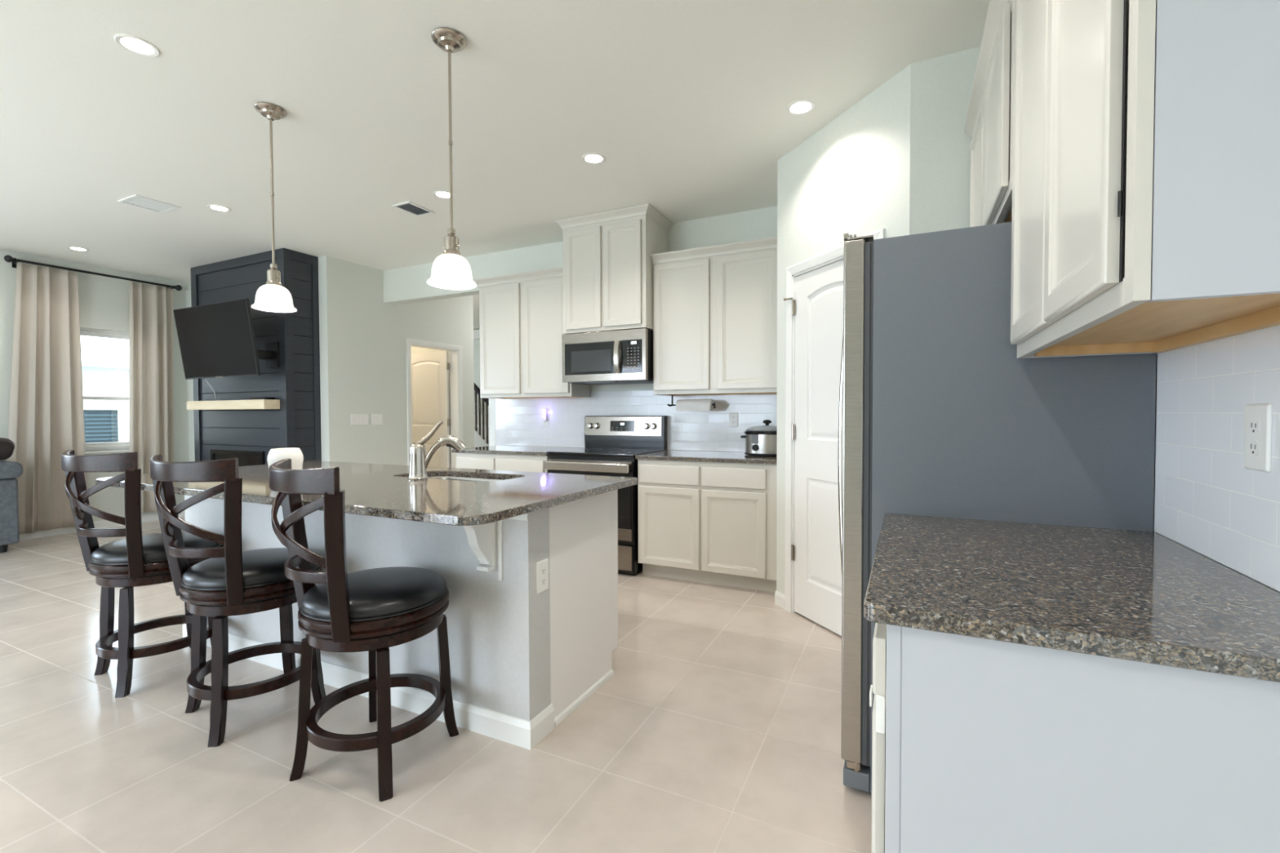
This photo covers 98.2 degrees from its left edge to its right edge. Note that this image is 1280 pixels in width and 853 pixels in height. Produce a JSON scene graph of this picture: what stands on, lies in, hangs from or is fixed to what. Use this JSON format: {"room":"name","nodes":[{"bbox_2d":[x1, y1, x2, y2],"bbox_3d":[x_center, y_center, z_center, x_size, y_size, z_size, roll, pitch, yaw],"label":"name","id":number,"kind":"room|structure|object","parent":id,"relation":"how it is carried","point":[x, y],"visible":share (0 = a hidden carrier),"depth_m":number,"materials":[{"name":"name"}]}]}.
{"room":"kitchen","nodes":[
{"label":"kitchen","id":0,"kind":"room"},
{"bbox_2d":[0,249,189,521],"bbox_3d":[-7.005,-0.248,3.714,0.150,2.815,7.000,0,1,26],"label":"wall","id":1,"kind":"structure","parent":0,"point":[104,301],"depth_m":5.99,"materials":[{"name":"paint"}]},
{"bbox_2d":[4,254,182,290],"bbox_3d":[-5.767,-1.606,5.928,0.134,0.094,1.431,0,1,26],"label":"curtain rod","id":2,"kind":"object","parent":1,"relation":"attached to","point":[7,258],"visible":0.99,"depth_m":5.75,"materials":[{"name":"black metal"}]},
{"bbox_2d":[6,262,87,533],"bbox_3d":[-5.939,-0.273,5.518,0.090,2.635,0.612,0,1,26],"label":"curtain","id":3,"kind":"object","parent":2,"relation":"hanging from","point":[46,420],"visible":0.85,"depth_m":5.52,"materials":[{"name":"beige fabric"}]},
{"bbox_2d":[128,280,173,513],"bbox_3d":[-5.559,-0.315,6.306,0.093,2.590,0.461,0,1,26],"label":"curtain","id":4,"kind":"object","parent":2,"relation":"hanging from","point":[151,330],"visible":0.72,"depth_m":6.30,"materials":[{"name":"beige fabric"}]},
{"bbox_2d":[19,510,185,540],"bbox_3d":[-6.927,1.117,3.710,0.014,0.085,6.720,0,1,26],"label":"baseboard","id":5,"kind":"structure","parent":1,"relation":"attached to","point":[153,517],"depth_m":5.78,"materials":[{"name":"white paint"}]},
{"bbox_2d":[80,327,128,453],"bbox_3d":[-5.846,-0.387,6.066,0.170,1.345,0.790,0,1,26],"label":"window","id":6,"kind":"structure","parent":1,"relation":"in","point":[117,446],"depth_m":6.07,"materials":[{"name":"white paint"}]},
{"bbox_2d":[185,281,195,462],"bbox_3d":[-4.406,-0.317,6.266,2.610,2.815,0.140,0,1,26],"label":"wall","id":7,"kind":"structure","parent":0,"point":[188,285],"depth_m":6.67,"materials":[{"name":"paint"}]},
{"bbox_2d":[318,255,474,465],"bbox_3d":[-2.746,-0.329,6.541,0.140,2.815,2.080,0,1,26],"label":"wall","id":8,"kind":"structure","parent":0,"point":[362,342],"depth_m":6.01,"materials":[{"name":"paint"}]},
{"bbox_2d":[350,413,368,425],"bbox_3d":[-2.982,-0.073,5.881,0.009,0.114,0.204,0,1,26],"label":"light switch","id":9,"kind":"object","parent":8,"relation":"attached to","point":[356,419],"visible":1,"depth_m":5.88,"materials":[{"name":"white plastic"}]},
{"bbox_2d":[371,413,382,425],"bbox_3d":[-2.885,-0.078,6.083,0.010,0.118,0.135,0,1,26],"label":"light switch","id":10,"kind":"object","parent":8,"relation":"attached to","point":[376,419],"visible":1,"depth_m":6.07,"materials":[{"name":"white plastic"}]},
{"bbox_2d":[405,337,463,467],"bbox_3d":[-2.574,0.016,6.880,0.158,2.110,0.885,0,1,26],"label":"trim","id":11,"kind":"structure","parent":8,"relation":"attached to","point":[455,351],"depth_m":7.19,"materials":[{"name":"white paint"}]},
{"bbox_2d":[410,346,450,467],"bbox_3d":[-3.864,-0.341,7.214,2.460,2.815,2.040,0,1,26],"label":"wall","id":12,"kind":"structure","parent":0,"point":[413,349],"depth_m":7.66,"materials":[{"name":"paint"}]},
{"bbox_2d":[410,351,450,467],"bbox_3d":[-2.843,0.033,7.365,0.762,2.030,0.109,0,1,26],"label":"door","id":13,"kind":"structure","parent":12,"relation":"in","point":[429,371],"depth_m":7.33,"materials":[{"name":"white paint"}]},
{"bbox_2d":[0,516,871,852],"bbox_3d":[-2.780,1.185,4.151,10.400,0.100,11.400,0,1,26],"label":"floor","id":14,"kind":"structure","parent":0,"point":[715,727],"depth_m":2.00,"materials":[{"name":"beige tile"}]},
{"bbox_2d":[0,460,22,552],"bbox_3d":[-6.325,0.660,4.024,0.518,0.980,2.440,0,1,26],"label":"sofa","id":15,"kind":"object","parent":14,"relation":"on","point":[10,471],"visible":1,"depth_m":4.95,"materials":[{"name":"grey fabric"}]},
{"bbox_2d":[0,437,14,460],"bbox_3d":[-5.771,0.201,4.978,0.163,0.211,0.199,0,1,26],"label":"throw pillow","id":16,"kind":"object","parent":15,"relation":"on","point":[6,446],"visible":1,"depth_m":4.98,"materials":[{"name":"fabric"}]},
{"bbox_2d":[61,449,222,697],"bbox_3d":[-2.308,0.636,2.620,0.512,1.067,0.558,0,1,26],"label":"bar stool","id":17,"kind":"object","parent":14,"relation":"on","point":[135,560],"visible":0.75,"depth_m":2.44,"materials":[{"name":"brown wood"}]},
{"bbox_2d":[91,531,219,563],"bbox_3d":[-2.305,0.567,2.657,0.466,0.072,0.466,1,2,35],"label":"seat cushion","id":18,"kind":"object","parent":17,"relation":"on","point":[152,550],"depth_m":2.49,"materials":[{"name":"black leather"}]},
{"bbox_2d":[150,454,325,746],"bbox_3d":[-1.605,0.642,2.265,0.518,1.067,0.567,0,1,26],"label":"bar stool","id":19,"kind":"object","parent":14,"relation":"on","point":[233,581],"visible":0.83,"depth_m":2.09,"materials":[{"name":"brown wood"}]},
{"bbox_2d":[182,547,317,587],"bbox_3d":[-1.599,0.573,2.301,0.466,0.072,0.466,1,2,40],"label":"seat cushion","id":20,"kind":"object","parent":19,"relation":"on","point":[262,567],"depth_m":2.15,"materials":[{"name":"black leather"}]},
{"bbox_2d":[190,248,321,464],"bbox_3d":[-4.049,-0.307,5.822,1.618,2.814,0.346,0,1,26],"label":"fireplace surround","id":21,"kind":"object","parent":14,"relation":"on","point":[295,383],"visible":0.51,"depth_m":5.54,"materials":[{"name":"black wood"}]},
{"bbox_2d":[173,297,279,400],"bbox_3d":[-3.989,-0.709,5.398,1.220,0.898,0.382,0,1,26],"label":"television","id":22,"kind":"object","parent":21,"relation":"attached to","point":[216,340],"visible":1,"depth_m":5.25,"materials":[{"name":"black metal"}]},
{"bbox_2d":[186,399,279,409],"bbox_3d":[-4.116,-0.217,5.592,1.340,0.090,0.165,0,1,26],"label":"mantel shelf","id":23,"kind":"object","parent":21,"relation":"attached to","point":[260,403],"visible":1,"depth_m":5.45,"materials":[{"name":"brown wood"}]},
{"bbox_2d":[249,396,275,399],"bbox_3d":[-3.664,-0.271,5.375,0.240,0.024,0.100,0,1,26],"label":"media box","id":24,"kind":"object","parent":23,"relation":"on","point":[263,397],"visible":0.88,"depth_m":5.33,"materials":[{"name":"black plastic"}]},
{"bbox_2d":[210,448,265,466],"bbox_3d":[-4.152,0.423,5.706,0.925,0.360,0.022,0,1,26],"label":"electric fireplace","id":25,"kind":"object","parent":21,"relation":"attached to","point":[246,458],"visible":0.46,"depth_m":5.66,"materials":[{"name":"black glass"}]},
{"bbox_2d":[268,457,459,801],"bbox_3d":[-0.984,0.647,1.964,0.547,1.067,0.559,0,1,26],"label":"bar stool","id":26,"kind":"object","parent":14,"relation":"on","point":[374,611],"visible":1,"depth_m":1.80,"materials":[{"name":"brown wood"}]},
{"bbox_2d":[301,566,446,618],"bbox_3d":[-0.940,0.578,1.982,0.466,0.072,0.466,0,1,16],"label":"seat cushion","id":27,"kind":"object","parent":26,"relation":"on","point":[393,592],"depth_m":1.87,"materials":[{"name":"black leather"}]},
{"bbox_2d":[182,489,617,750],"bbox_3d":[-1.330,0.722,2.767,2.338,0.883,0.910,0,1,26],"label":"kitchen island","id":28,"kind":"object","parent":14,"relation":"on","point":[522,660],"visible":0.46,"depth_m":2.23,"materials":[{"name":"paint"}]},
{"bbox_2d":[95,460,637,525],"bbox_3d":[-1.347,0.266,2.694,2.435,0.030,1.135,0,1,26],"label":"island countertop","id":29,"kind":"structure","parent":28,"relation":"on","point":[375,490],"depth_m":2.26,"materials":[{"name":"stone"}]},
{"bbox_2d":[266,448,303,469],"bbox_3d":[-1.475,0.176,2.306,0.128,0.168,0.128,0,1,26],"label":"vase","id":30,"kind":"object","parent":29,"relation":"on","point":[275,455],"visible":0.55,"depth_m":2.27,"materials":[{"name":"white ceramic"}]},
{"bbox_2d":[408,421,466,479],"bbox_3d":[-0.975,0.111,2.664,0.268,0.278,0.090,-1,1,-14],"label":"faucet","id":31,"kind":"object","parent":29,"relation":"on","point":[419,460],"visible":1,"depth_m":2.63,"materials":[{"name":"grey metal"}]},
{"bbox_2d":[427,475,503,481],"bbox_3d":[-0.913,0.374,2.795,0.708,0.193,0.350,0,1,26],"label":"sink","id":32,"kind":"object","parent":29,"relation":"in","point":[446,477],"visible":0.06,"depth_m":2.99,"materials":[{"name":"silver metal"}]},
{"bbox_2d":[536,558,548,593],"bbox_3d":[-0.367,0.565,2.096,0.007,0.118,0.073,0,1,26],"label":"wall outlet","id":33,"kind":"object","parent":28,"relation":"attached to","point":[542,566],"visible":1,"depth_m":2.09,"materials":[{"name":"white plastic"}]},
{"bbox_2d":[540,577,546,585],"bbox_3d":[-0.365,0.585,2.095,0.002,0.028,0.034,0,1,26],"label":"receptacle","id":34,"kind":"object","parent":33,"relation":"attached to","point":[543,580],"depth_m":2.09,"materials":[{"name":"white plastic"}]},
{"bbox_2d":[540,566,546,574],"bbox_3d":[-0.365,0.546,2.094,0.002,0.028,0.034,0,1,26],"label":"receptacle","id":35,"kind":"object","parent":33,"relation":"attached to","point":[543,569],"depth_m":2.09,"materials":[{"name":"grey plastic"}]},
{"bbox_2d":[474,382,488,447],"bbox_3d":[-2.820,-0.182,9.785,1.845,2.370,0.830,0,1,26],"label":"staircase","id":36,"kind":"structure","parent":14,"relation":"on","point":[481,433],"depth_m":9.29,"materials":[{"name":"brown wood"}]},
{"bbox_2d":[456,453,548,472],"bbox_3d":[-1.058,0.669,4.977,0.975,0.883,0.650,0,1,26],"label":"base cabinet","id":37,"kind":"object","parent":14,"relation":"on","point":[520,463],"visible":0.19,"depth_m":4.66,"materials":[{"name":"grey paint"}]},
{"bbox_2d":[451,445,582,456],"bbox_3d":[-1.067,0.211,4.963,1.013,0.030,0.645,0,1,26],"label":"countertop","id":38,"kind":"structure","parent":37,"relation":"on","point":[500,450],"depth_m":4.81,"materials":[{"name":"stone"}]},
{"bbox_2d":[544,415,666,575],"bbox_3d":[-0.269,0.515,4.543,0.778,1.204,0.709,0,1,26],"label":"range","id":39,"kind":"object","parent":14,"relation":"on","point":[612,443],"visible":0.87,"depth_m":4.34,"materials":[{"name":"silver metal"}]},
{"bbox_2d":[546,447,664,457],"bbox_3d":[-0.269,0.209,4.538,0.778,0.026,0.595,0,1,26],"label":"cooktop","id":40,"kind":"object","parent":39,"relation":"in","point":[584,452],"depth_m":4.39,"materials":[{"name":"black glass"}]},
{"bbox_2d":[637,459,777,592],"bbox_3d":[0.591,0.682,4.180,1.053,0.883,0.650,0,1,26],"label":"base cabinet","id":41,"kind":"object","parent":14,"relation":"on","point":[711,522],"visible":0.78,"depth_m":3.88,"materials":[{"name":"grey paint"}]},
{"bbox_2d":[635,449,777,464],"bbox_3d":[0.583,0.225,4.165,1.060,0.030,0.645,0,1,26],"label":"countertop","id":42,"kind":"structure","parent":41,"relation":"on","point":[670,455],"depth_m":3.98,"materials":[{"name":"stone"}]},
{"bbox_2d":[740,419,777,456],"bbox_3d":[0.929,0.081,4.051,0.380,0.260,0.268,0,1,26],"label":"slow cooker","id":43,"kind":"object","parent":42,"relation":"on","point":[757,442],"visible":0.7,"depth_m":3.95,"materials":[{"name":"silver metal"}]},
{"bbox_2d":[837,222,1156,793],"bbox_3d":[1.163,0.278,2.021,0.812,1.788,0.913,0,1,26],"label":"refrigerator","id":44,"kind":"object","parent":14,"relation":"on","point":[940,415],"visible":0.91,"depth_m":1.62,"materials":[{"name":"grey metal"}]},
{"bbox_2d":[869,622,1279,852],"bbox_3d":[0.855,0.751,1.175,0.638,0.883,0.865,0,1,26],"label":"base cabinet","id":45,"kind":"object","parent":14,"relation":"on","point":[980,745],"visible":0.78,"depth_m":0.81,"materials":[{"name":"grey paint"}]},
{"bbox_2d":[863,513,1279,682],"bbox_3d":[0.845,0.294,1.165,0.639,0.030,0.896,0,1,26],"label":"countertop","id":46,"kind":"structure","parent":45,"relation":"on","point":[1140,596],"depth_m":0.94,"materials":[{"name":"stone"}]},
{"bbox_2d":[473,328,488,439],"bbox_3d":[-3.151,-0.374,8.552,5.880,2.815,3.730,0,1,26],"label":"wall","id":47,"kind":"structure","parent":0,"point":[476,342],"depth_m":10.40,"materials":[{"name":"paint"}]},
{"bbox_2d":[473,328,479,339],"bbox_3d":[-2.410,-1.714,10.040,5.500,0.180,0.055,0,1,26],"label":"trim","id":48,"kind":"structure","parent":47,"relation":"attached to","point":[476,332],"depth_m":10.32,"materials":[{"name":"white paint"}]},
{"bbox_2d":[0,0,990,329],"bbox_3d":[-2.789,-1.729,4.082,10.400,0.100,11.400,0,1,26],"label":"ceiling","id":49,"kind":"structure","parent":0,"point":[685,103],"depth_m":2.91,"materials":[{"name":"paint"}]},
{"bbox_2d":[66,246,88,251],"bbox_3d":[-5.370,-1.695,5.296,0.148,0.006,0.148,0,1,26],"label":"recessed light","id":50,"kind":"object","parent":49,"relation":"in","point":[74,248],"visible":1,"depth_m":5.30,"materials":[{"name":"white"}]},
{"bbox_2d":[113,34,159,57],"bbox_3d":[-2.165,-1.638,2.386,0.148,0.006,0.148,0,1,26],"label":"recessed light","id":51,"kind":"object","parent":49,"relation":"in","point":[133,44],"visible":1,"depth_m":2.38,"materials":[{"name":"white paint"}]},
{"bbox_2d":[117,194,180,213],"bbox_3d":[-3.695,-1.671,4.175,0.270,0.012,0.275,0,1,26],"label":"ceiling vent","id":52,"kind":"object","parent":49,"relation":"in","point":[138,201],"visible":1,"depth_m":4.17,"materials":[{"name":"white metal"}]},
{"bbox_2d":[207,204,231,212],"bbox_3d":[-3.239,-1.678,4.263,0.148,0.006,0.148,0,1,26],"label":"recessed light","id":53,"kind":"object","parent":49,"relation":"in","point":[215,207],"visible":1,"depth_m":4.26,"materials":[{"name":"white plastic"}]},
{"bbox_2d":[251,102,297,312],"bbox_3d":[-1.924,-1.135,2.901,0.202,1.036,0.202,0,1,26],"label":"pendant light","id":54,"kind":"object","parent":49,"relation":"hanging from","point":[272,296],"visible":1,"depth_m":2.88,"materials":[{"name":"white glass"}]},
{"bbox_2d":[266,263,282,286],"bbox_3d":[-1.923,-0.796,2.909,0.071,0.116,0.071,0,1,19],"label":"socket","id":55,"kind":"object","parent":54,"relation":"attached to","point":[273,276],"depth_m":2.89,"materials":[{"name":"silver metal"}]},
{"bbox_2d":[391,201,435,217],"bbox_3d":[-1.751,-1.680,4.290,0.180,0.012,0.255,0,1,26],"label":"ceiling vent","id":56,"kind":"object","parent":49,"relation":"in","point":[410,207],"visible":1,"depth_m":4.28,"materials":[{"name":"metal"}]},
{"bbox_2d":[432,190,454,199],"bbox_3d":[-1.421,-1.678,4.014,0.148,0.006,0.148,0,1,26],"label":"recessed light","id":57,"kind":"object","parent":49,"relation":"in","point":[439,193],"visible":0.81,"depth_m":4.01,"materials":[{"name":"white plastic"}]},
{"bbox_2d":[426,27,476,289],"bbox_3d":[-0.807,-1.127,2.362,0.202,1.036,0.202,0,1,26],"label":"pendant light","id":58,"kind":"object","parent":49,"relation":"hanging from","point":[450,269],"visible":1,"depth_m":2.34,"materials":[{"name":"white glass"}]},
{"bbox_2d":[443,227,460,255],"bbox_3d":[-0.806,-0.787,2.370,0.072,0.116,0.072,0,1,19],"label":"socket","id":59,"kind":"object","parent":58,"relation":"attached to","point":[451,245],"depth_m":2.34,"materials":[{"name":"silver metal"}]},
{"bbox_2d":[582,152,605,164],"bbox_3d":[-0.289,-1.669,3.456,0.148,0.006,0.148,0,1,26],"label":"recessed light","id":60,"kind":"object","parent":49,"relation":"in","point":[590,158],"visible":1,"depth_m":3.45,"materials":[{"name":"white plastic"}]},
{"bbox_2d":[786,99,815,115],"bbox_3d":[0.838,-1.659,2.885,0.148,0.006,0.148,0,1,26],"label":"recessed light","id":61,"kind":"object","parent":49,"relation":"in","point":[801,107],"visible":1,"depth_m":2.88,"materials":[{"name":"white plastic"}]},
{"bbox_2d":[382,205,777,452],"bbox_3d":[-0.186,-0.300,4.971,5.835,2.815,0.140,0,1,26],"label":"wall","id":62,"kind":"structure","parent":0,"point":[406,285],"depth_m":5.19,"materials":[{"name":"paint"}]},
{"bbox_2d":[488,398,496,446],"bbox_3d":[-1.467,0.399,5.523,0.082,1.400,0.012,0,1,26],"label":"trim","id":63,"kind":"structure","parent":62,"relation":"attached to","point":[491,401],"depth_m":5.51,"materials":[{"name":"white paint"}]},
{"bbox_2d":[472,266,591,399],"bbox_3d":[-0.997,-0.811,5.069,1.047,1.094,0.366,0,1,26],"label":"upper cabinet","id":64,"kind":"object","parent":62,"relation":"attached to","point":[521,314],"visible":0.84,"depth_m":4.93,"materials":[{"name":"white paint"}]},
{"bbox_2d":[555,203,672,333],"bbox_3d":[-0.208,-1.235,4.607,0.842,0.925,0.490,0,1,26],"label":"upper cabinet","id":65,"kind":"object","parent":62,"relation":"attached to","point":[608,265],"visible":0.98,"depth_m":4.39,"materials":[{"name":"white paint"}]},
{"bbox_2d":[561,328,653,385],"bbox_3d":[-0.220,-0.563,4.622,0.774,0.412,0.486,0,1,26],"label":"microwave","id":66,"kind":"object","parent":65,"relation":"attached to","point":[619,357],"visible":0.96,"depth_m":4.43,"materials":[{"name":"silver metal"}]},
{"bbox_2d":[495,390,777,452],"bbox_3d":[-0.113,-0.058,4.859,2.928,0.505,0.009,0,1,26],"label":"backsplash","id":67,"kind":"structure","parent":62,"relation":"attached to","point":[518,421],"depth_m":4.80,"materials":[{"name":"tile"}]},
{"bbox_2d":[542,413,549,426],"bbox_3d":[-0.890,-0.061,5.225,0.073,0.118,0.007,0,1,26],"label":"wall outlet","id":68,"kind":"object","parent":67,"relation":"attached to","point":[544,423],"visible":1,"depth_m":5.21,"materials":[{"name":"white plastic"}]},
{"bbox_2d":[542,409,546,421],"bbox_3d":[-0.895,-0.106,5.207,0.040,0.110,0.024,0,1,26],"label":"night light","id":69,"kind":"object","parent":68,"relation":"attached to","point":[544,415],"visible":1,"depth_m":5.20,"materials":[{"name":"white plastic"}]},
{"bbox_2d":[728,412,737,426],"bbox_3d":[0.749,-0.055,4.433,0.073,0.118,0.007,0,1,26],"label":"wall outlet","id":70,"kind":"object","parent":67,"relation":"attached to","point":[733,416],"visible":1,"depth_m":4.43,"materials":[{"name":"white plastic"}]},
{"bbox_2d":[650,236,777,395],"bbox_3d":[0.643,-0.798,4.276,1.062,1.094,0.366,0,1,26],"label":"upper cabinet","id":71,"kind":"object","parent":62,"relation":"attached to","point":[715,307],"visible":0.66,"depth_m":4.14,"materials":[{"name":"white paint"}]},
{"bbox_2d":[667,395,715,408],"bbox_3d":[0.409,-0.197,4.402,0.393,0.112,0.070,0,1,26],"label":"paper towel holder","id":72,"kind":"object","parent":71,"relation":"attached to","point":[714,403],"visible":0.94,"depth_m":4.47,"materials":[{"name":"black metal"}]},
{"bbox_2d":[675,399,713,411],"bbox_3d":[0.434,-0.168,4.396,0.290,0.094,0.089,0,1,26],"label":"paper towel roll","id":73,"kind":"object","parent":72,"relation":"hanging from","point":[682,405],"visible":0.96,"depth_m":4.35,"materials":[{"name":"white paper"}]},
{"bbox_2d":[776,46,980,594],"bbox_3d":[1.274,-0.264,3.201,0.586,2.815,1.992,-1,1,-17],"label":"wall","id":74,"kind":"structure","parent":0,"point":[897,161],"depth_m":2.70,"materials":[{"name":"paint"}]},
{"bbox_2d":[774,590,785,608],"bbox_3d":[0.889,1.096,3.504,0.014,0.085,0.108,-1,1,-21],"label":"baseboard","id":75,"kind":"structure","parent":74,"relation":"attached to","point":[780,597],"depth_m":3.50,"materials":[{"name":"white paint"}]},
{"bbox_2d":[783,259,843,635],"bbox_3d":[1.030,0.120,3.090,0.103,2.030,0.695,-1,1,-21],"label":"door","id":76,"kind":"structure","parent":74,"relation":"in","point":[817,307],"depth_m":3.17,"materials":[{"name":"white paint"}]},
{"bbox_2d":[784,228,885,613],"bbox_3d":[1.095,0.091,3.084,0.128,2.113,0.778,-1,1,-21],"label":"trim","id":77,"kind":"structure","parent":74,"relation":"attached to","point":[835,255],"depth_m":3.38,"materials":[{"name":"white paint"}]},
{"bbox_2d":[1153,353,1279,592],"bbox_3d":[0.872,-0.194,0.285,0.150,2.815,7.680,0,1,26],"label":"wall","id":78,"kind":"structure","parent":0,"point":[1157,353],"depth_m":1.45,"materials":[{"name":"paint"}]},
{"bbox_2d":[964,0,1014,226],"bbox_3d":[1.379,-0.982,1.919,0.370,0.621,0.985,0,1,26],"label":"upper cabinet","id":79,"kind":"object","parent":78,"relation":"attached to","point":[988,123],"visible":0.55,"depth_m":1.78,"materials":[{"name":"white paint"}]},
{"bbox_2d":[1010,0,1279,358],"bbox_3d":[0.967,-0.724,1.054,0.354,1.094,0.925,0,1,26],"label":"upper cabinet","id":80,"kind":"object","parent":78,"relation":"attached to","point":[1145,219],"visible":1,"depth_m":0.78,"materials":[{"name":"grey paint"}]},
{"bbox_2d":[1154,324,1279,591],"bbox_3d":[1.048,0.043,0.834,0.009,0.486,1.312,0,1,26],"label":"backsplash","id":81,"kind":"structure","parent":78,"relation":"attached to","point":[1207,503],"depth_m":1.13,"materials":[{"name":"tile"}]},
{"bbox_2d":[1243,403,1272,472],"bbox_3d":[1.123,0.020,1.010,0.007,0.122,0.080,0,1,26],"label":"wall outlet","id":82,"kind":"object","parent":81,"relation":"attached to","point":[1257,448],"visible":1,"depth_m":1.00,"materials":[{"name":"white plastic"}]},
{"bbox_2d":[1248,440,1259,455],"bbox_3d":[1.121,0.039,1.011,0.002,0.028,0.034,0,1,26],"label":"receptacle","id":83,"kind":"object","parent":82,"relation":"attached to","point":[1253,445],"depth_m":1.01,"materials":[{"name":"white plastic"}]},
{"bbox_2d":[1248,418,1260,434],"bbox_3d":[1.121,0.000,1.010,0.002,0.028,0.034,0,1,26],"label":"receptacle","id":84,"kind":"object","parent":82,"relation":"attached to","point":[1254,424],"depth_m":1.01,"materials":[{"name":"white plastic"}]},
{"label":"outside","id":85,"kind":"structure","parent":0,"visible":0},
{"bbox_3d":[-24.305,1.229,11.780,66.000,0.100,120.000,0,1,26],"label":"ground","id":86,"kind":"structure","parent":85,"visible":0},
{"bbox_2d":[81,360,128,443],"bbox_3d":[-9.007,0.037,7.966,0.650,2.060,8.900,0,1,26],"label":"window","id":87,"kind":"structure","parent":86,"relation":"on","point":[104,420],"depth_m":8.80,"materials":[{"name":"white"}]},
{"bbox_2d":[84,409,118,443],"bbox_3d":[-8.609,0.051,8.579,0.010,0.620,0.810,0,1,26],"label":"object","id":88,"kind":"object","parent":87,"relation":"hanging from","point":[100,425],"depth_m":8.76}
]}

